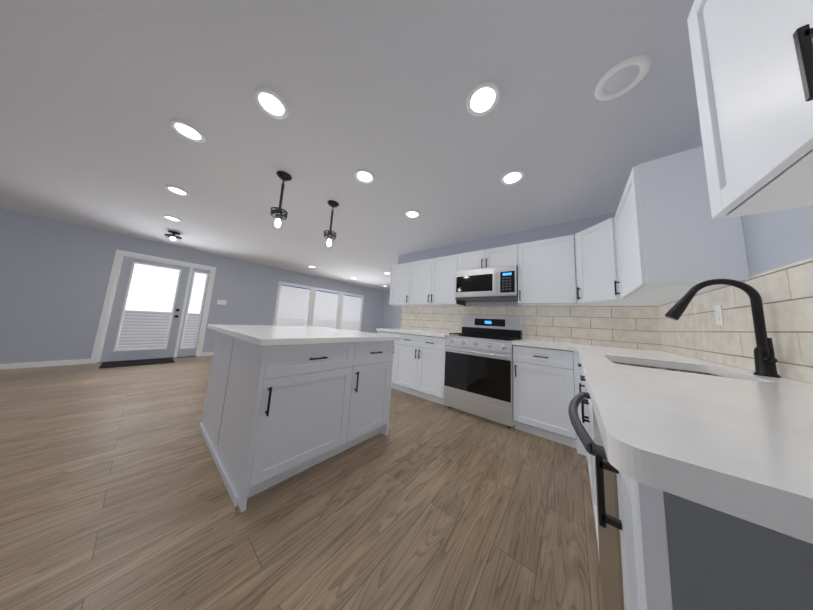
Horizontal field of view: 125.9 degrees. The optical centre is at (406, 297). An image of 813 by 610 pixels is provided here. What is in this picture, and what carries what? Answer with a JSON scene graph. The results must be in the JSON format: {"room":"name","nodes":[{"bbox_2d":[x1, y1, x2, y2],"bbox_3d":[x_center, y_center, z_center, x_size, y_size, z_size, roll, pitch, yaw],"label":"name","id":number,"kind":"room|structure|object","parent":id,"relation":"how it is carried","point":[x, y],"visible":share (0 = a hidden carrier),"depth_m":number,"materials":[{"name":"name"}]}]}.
{"room":"kitchen","nodes":[
{"label":"kitchen","id":0,"kind":"room"},
{"bbox_2d":[0,208,383,363],"bbox_3d":[-4.186,0.302,5.794,0.140,2.440,9.980,-2,-9,38],"label":"wall","id":1,"kind":"structure","parent":0,"point":[54,277],"depth_m":3.65,"materials":[{"name":"grey paint"}]},
{"bbox_2d":[0,359,89,369],"bbox_3d":[-6.434,1.001,2.799,0.013,0.085,2.395,-2,-9,38],"label":"baseboard","id":2,"kind":"structure","parent":1,"relation":"attached to","point":[40,364],"depth_m":3.40,"materials":[{"name":"white wood"}]},
{"bbox_2d":[100,256,189,361],"bbox_3d":[-5.311,0.257,4.292,0.113,2.016,0.917,-2,-9,38],"label":"entry door","id":3,"kind":"structure","parent":1,"relation":"in","point":[143,335],"depth_m":4.21,"materials":[{"name":"grey paint"}]},
{"bbox_2d":[90,249,215,363],"bbox_3d":[-5.238,0.237,4.455,0.158,2.130,1.445,-2,-9,38],"label":"door frame","id":4,"kind":"structure","parent":1,"relation":"attached to","point":[105,312],"depth_m":4.21,"materials":[{"name":"white paint"}]},
{"bbox_2d":[177,268,209,356],"bbox_3d":[-4.929,0.341,4.817,0.055,2.016,0.291,-2,-9,38],"label":"sidelight window","id":5,"kind":"structure","parent":1,"relation":"in","point":[189,340],"depth_m":4.77,"materials":[{"name":"grey paint"}]},
{"bbox_2d":[202,352,212,355],"bbox_3d":[-3.005,1.713,7.094,0.013,0.085,5.780,-2,-9,38],"label":"baseboard","id":6,"kind":"structure","parent":1,"relation":"attached to","point":[203,353],"depth_m":4.93,"materials":[{"name":"white wood"}]},
{"bbox_2d":[217,300,226,304],"bbox_3d":[-4.596,0.129,5.163,0.010,0.115,0.180,-2,-9,38],"label":"switch plate","id":7,"kind":"object","parent":1,"relation":"attached to","point":[222,302],"visible":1,"depth_m":5.17,"materials":[{"name":"white plastic"}]},
{"bbox_2d":[273,281,363,330],"bbox_3d":[-2.889,0.625,7.367,0.140,1.800,3.255,-2,-9,38],"label":"window","id":8,"kind":"structure","parent":1,"relation":"in","point":[311,306],"depth_m":6.99,"materials":[{"name":"white"}]},
{"bbox_2d":[276,284,309,325],"bbox_3d":[-3.572,0.480,6.518,0.063,1.628,0.893,-2,-9,38],"label":"window shade","id":9,"kind":"object","parent":8,"relation":"attached to","point":[293,306],"visible":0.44,"depth_m":6.50,"materials":[{"name":"white fabric"}]},
{"bbox_2d":[313,290,337,327],"bbox_3d":[-2.897,0.620,7.364,0.063,1.628,0.880,-2,-9,38],"label":"window shade","id":10,"kind":"object","parent":8,"relation":"attached to","point":[325,308],"visible":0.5,"depth_m":7.35,"materials":[{"name":"white fabric"}]},
{"bbox_2d":[341,295,361,330],"bbox_3d":[-2.212,0.763,8.221,0.063,1.628,0.893,-2,-9,38],"label":"window shade","id":11,"kind":"object","parent":8,"relation":"attached to","point":[351,309],"visible":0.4,"depth_m":8.21,"materials":[{"name":"white fabric"}]},
{"bbox_2d":[0,356,603,609],"bbox_3d":[-1.266,1.459,3.271,7.780,0.120,9.980,-2,-9,38],"label":"floor","id":12,"kind":"structure","parent":0,"point":[114,494],"depth_m":1.13,"materials":[{"name":"wood"}]},
{"bbox_2d":[99,358,173,367],"bbox_3d":[-5.110,1.255,3.978,0.550,0.012,0.857,-2,-9,38],"label":"doormat","id":13,"kind":"object","parent":12,"relation":"on","point":[133,363],"visible":0.92,"depth_m":3.92,"materials":[{"name":"black rubber"}]},
{"bbox_2d":[199,332,393,512],"bbox_3d":[-0.994,0.810,1.973,1.336,0.890,1.140,-2,-9,38],"label":"kitchen island","id":14,"kind":"object","parent":12,"relation":"on","point":[282,403],"depth_m":1.43,"materials":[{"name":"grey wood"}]},
{"bbox_2d":[207,324,400,347],"bbox_3d":[-1.046,0.349,2.073,1.616,0.039,1.160,-2,-9,38],"label":"island countertop","id":15,"kind":"structure","parent":14,"relation":"on","point":[266,336],"depth_m":1.62,"materials":[{"name":"white stone"}]},
{"bbox_2d":[378,331,399,358],"bbox_3d":[-0.133,1.056,3.617,0.490,0.890,0.620,-2,-9,38],"label":"base cabinet","id":16,"kind":"object","parent":12,"relation":"on","point":[396,352],"depth_m":3.29,"materials":[{"name":"grey wood"}]},
{"bbox_2d":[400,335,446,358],"bbox_3d":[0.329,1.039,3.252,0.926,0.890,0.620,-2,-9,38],"label":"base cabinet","id":17,"kind":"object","parent":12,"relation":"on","point":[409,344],"depth_m":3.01,"materials":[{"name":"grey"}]},
{"bbox_2d":[376,328,451,338],"bbox_3d":[0.197,0.582,3.415,1.310,0.039,0.648,-2,-9,38],"label":"countertop","id":18,"kind":"structure","parent":17,"relation":"on","point":[439,335],"depth_m":3.17,"materials":[{"name":"white stone"}]},
{"bbox_2d":[444,316,521,427],"bbox_3d":[0.986,0.845,2.687,0.800,1.215,0.676,-2,-9,38],"label":"steel gas range","id":19,"kind":"object","parent":12,"relation":"on","point":[478,374],"visible":1,"depth_m":2.47,"materials":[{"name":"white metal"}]},
{"bbox_2d":[568,392,624,609],"bbox_3d":[0.799,0.733,0.455,0.680,0.886,0.600,-2,-9,38],"label":"stainless steel dishwasher","id":20,"kind":"object","parent":12,"relation":"on","point":[611,572],"visible":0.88,"depth_m":0.52,"materials":[{"name":"grey"}]},
{"bbox_2d":[588,467,607,561],"bbox_3d":[1.281,0.957,0.972,0.621,0.620,0.846,-2,-9,38],"label":"base cabinet","id":21,"kind":"object","parent":12,"relation":"on","point":[603,517],"depth_m":0.41,"materials":[{"name":"grey wood"}]},
{"bbox_2d":[608,479,812,609],"bbox_3d":[0.586,0.678,0.108,0.621,0.890,0.206,-2,-9,38],"label":"base cabinet","id":22,"kind":"object","parent":12,"relation":"on","point":[676,555],"depth_m":0.24,"materials":[{"name":"grey wood"}]},
{"bbox_2d":[391,339,812,550],"bbox_3d":[1.162,0.385,1.312,1.196,0.039,2.764,-2,-9,38],"label":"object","id":23,"kind":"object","parent":22,"relation":"on","point":[734,444],"depth_m":0.40,"materials":[{"name":"white stone"}]},
{"bbox_2d":[616,359,719,374],"bbox_3d":[1.302,0.485,1.035,0.442,0.233,0.530,-2,-9,38],"label":"sink","id":24,"kind":"object","parent":23,"relation":"in","point":[617,360],"depth_m":1.19,"materials":[{"name":"silver metal"}]},
{"bbox_2d":[665,279,786,378],"bbox_3d":[1.433,0.123,0.960,0.294,0.428,0.105,-2,-9,38],"label":"faucet","id":25,"kind":"object","parent":23,"relation":"on","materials":[{"name":"black metal"}]},
{"bbox_2d":[0,0,699,290],"bbox_3d":[-1.119,-1.079,3.575,7.780,0.120,9.980,-2,-9,38],"label":"ceiling","id":26,"kind":"structure","parent":0,"point":[96,96],"depth_m":1.43,"materials":[{"name":"white paint"}]},
{"bbox_2d":[163,215,181,221],"bbox_3d":[-3.590,-1.202,3.180,0.194,0.010,0.194,-2,-9,38],"label":"recessed light","id":27,"kind":"object","parent":26,"relation":"in","point":[171,218],"visible":0.98,"depth_m":3.18,"materials":[{"name":"white plastic"}]},
{"bbox_2d":[164,231,181,242],"bbox_3d":[-4.227,-1.085,3.761,0.220,0.178,0.220,-2,-9,38],"label":"semi-flush ceiling light","id":28,"kind":"object","parent":26,"relation":"attached to","point":[173,235],"visible":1,"depth_m":3.74,"materials":[{"name":"black metal"}]},
{"bbox_2d":[165,185,188,195],"bbox_3d":[-2.680,-1.240,2.426,0.194,0.010,0.194,-2,-9,38],"label":"recessed light","id":29,"kind":"object","parent":26,"relation":"in","point":[177,190],"visible":1,"depth_m":2.42,"materials":[{"name":"white plastic"}]},
{"bbox_2d":[169,119,204,142],"bbox_3d":[-1.695,-1.281,1.610,0.194,0.010,0.194,-2,-9,38],"label":"recessed light","id":30,"kind":"object","parent":26,"relation":"in","point":[187,131],"visible":1,"depth_m":1.60,"materials":[{"name":"white plastic"}]},
{"bbox_2d":[254,88,288,118],"bbox_3d":[-0.887,-1.264,1.364,0.194,0.010,0.194,-2,-9,38],"label":"recessed light","id":31,"kind":"object","parent":26,"relation":"in","point":[270,103],"visible":1,"depth_m":1.35,"materials":[{"name":"white plastic"}]},
{"bbox_2d":[270,171,291,231],"bbox_3d":[-1.227,-0.923,2.022,0.146,0.570,0.146,-2,-9,38],"label":"pendant light","id":32,"kind":"object","parent":26,"relation":"hanging from","point":[284,177],"visible":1,"depth_m":2.01,"materials":[{"name":"black metal"}]},
{"bbox_2d":[324,200,338,249],"bbox_3d":[-0.900,-0.850,2.472,0.146,0.570,0.146,-2,-9,38],"label":"pendant light","id":33,"kind":"object","parent":26,"relation":"hanging from","point":[333,204],"visible":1,"depth_m":2.46,"materials":[{"name":"black metal"}]},
{"bbox_2d":[354,169,374,183],"bbox_3d":[-0.404,-1.160,2.002,0.194,0.010,0.194,-2,-9,38],"label":"recessed light","id":34,"kind":"object","parent":26,"relation":"in","point":[364,176],"visible":1,"depth_m":1.99,"materials":[{"name":"white plastic"}]},
{"bbox_2d":[405,210,419,218],"bbox_3d":[0.075,-1.055,2.649,0.194,0.010,0.194,-2,-9,38],"label":"recessed light","id":35,"kind":"object","parent":26,"relation":"in","point":[412,214],"visible":1,"depth_m":2.64,"materials":[{"name":"white plastic"}]},
{"bbox_2d":[466,82,499,116],"bbox_3d":[0.464,-1.198,1.265,0.194,0.010,0.194,-2,-9,38],"label":"recessed light","id":36,"kind":"object","parent":26,"relation":"in","point":[480,101],"visible":1,"depth_m":1.25,"materials":[{"name":"white plastic"}]},
{"bbox_2d":[501,170,523,184],"bbox_3d":[0.971,-1.092,1.903,0.194,0.010,0.194,-2,-9,38],"label":"recessed light","id":37,"kind":"object","parent":26,"relation":"in","point":[512,177],"visible":1,"depth_m":1.90,"materials":[{"name":"white plastic"}]},
{"bbox_2d":[595,55,650,100],"bbox_3d":[1.161,-1.173,1.122,0.212,0.014,0.212,-2,-9,38],"label":"recessed light","id":38,"kind":"object","parent":26,"relation":"in","point":[623,77],"visible":1,"depth_m":1.11,"materials":[{"name":"white plastic"}]},
{"bbox_2d":[381,291,394,328],"bbox_3d":[1.852,0.822,7.236,7.500,2.440,0.140,-2,-9,38],"label":"wall","id":39,"kind":"structure","parent":0,"point":[388,315],"depth_m":9.33,"materials":[{"name":"grey paint"}]},
{"bbox_2d":[394,212,654,350],"bbox_3d":[1.173,0.297,3.181,3.500,2.440,0.120,-2,-9,38],"label":"wall","id":40,"kind":"structure","parent":0,"point":[574,227],"depth_m":3.06,"materials":[{"name":"grey paint"}]},
{"bbox_2d":[389,235,576,306],"bbox_3d":[0.855,-0.253,3.199,2.715,0.763,0.383,-2,-9,38],"label":"upper cabinet","id":41,"kind":"object","parent":40,"relation":"attached to","point":[546,272],"visible":0.98,"depth_m":2.68,"materials":[{"name":"grey wood"}]},
{"bbox_2d":[455,265,517,301],"bbox_3d":[1.134,-0.162,2.914,0.796,0.413,0.452,-2,-9,38],"label":"over-the-range microwave","id":42,"kind":"object","parent":41,"relation":"attached to","point":[496,284],"visible":1,"depth_m":2.75,"materials":[{"name":"silver metal"}]},
{"bbox_2d":[401,305,660,350],"bbox_3d":[1.193,0.349,3.061,3.324,0.453,0.028,-2,-9,38],"label":"tile backsplash","id":43,"kind":"structure","parent":40,"relation":"attached to","point":[634,327],"depth_m":2.49,"materials":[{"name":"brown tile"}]},
{"bbox_2d":[668,125,812,383],"bbox_3d":[1.800,0.079,1.052,0.140,2.440,9.980,-2,-9,38],"label":"wall","id":44,"kind":"structure","parent":0,"point":[776,239],"depth_m":0.88,"materials":[{"name":"grey paint"}]},
{"bbox_2d":[574,217,680,305],"bbox_3d":[2.091,-0.318,2.063,0.630,0.760,0.630,-2,-9,38],"label":"upper cabinet","id":45,"kind":"object","parent":44,"relation":"attached to","point":[596,266],"visible":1,"depth_m":2.01,"materials":[{"name":"white paint"}]},
{"bbox_2d":[614,0,812,298],"bbox_3d":[1.250,-0.517,0.810,0.383,0.763,2.394,-2,-9,38],"label":"upper cabinet","id":46,"kind":"object","parent":44,"relation":"attached to","point":[679,227],"visible":1,"depth_m":0.58,"materials":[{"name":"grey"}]},
{"bbox_2d":[657,257,812,383],"bbox_3d":[1.507,0.096,0.799,0.009,0.452,3.150,-2,-9,38],"label":"tile backsplash","id":47,"kind":"structure","parent":44,"relation":"attached to","point":[697,332],"depth_m":1.01,"materials":[{"name":"brown tile"}]},
{"bbox_2d":[714,305,723,324],"bbox_3d":[1.822,0.106,1.211,0.009,0.115,0.070,-2,-9,38],"label":"outlet","id":48,"kind":"object","parent":47,"relation":"attached to","point":[718,310],"visible":1,"depth_m":1.20,"materials":[{"name":"white plastic"}]},
{"label":"outside","id":49,"kind":"structure","parent":0,"visible":0},
{"bbox_2d":[116,263,205,348],"bbox_3d":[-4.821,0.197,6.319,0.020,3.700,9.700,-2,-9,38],"label":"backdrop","id":50,"kind":"structure","parent":49,"point":[167,276],"depth_m":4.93,"materials":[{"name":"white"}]}
]}

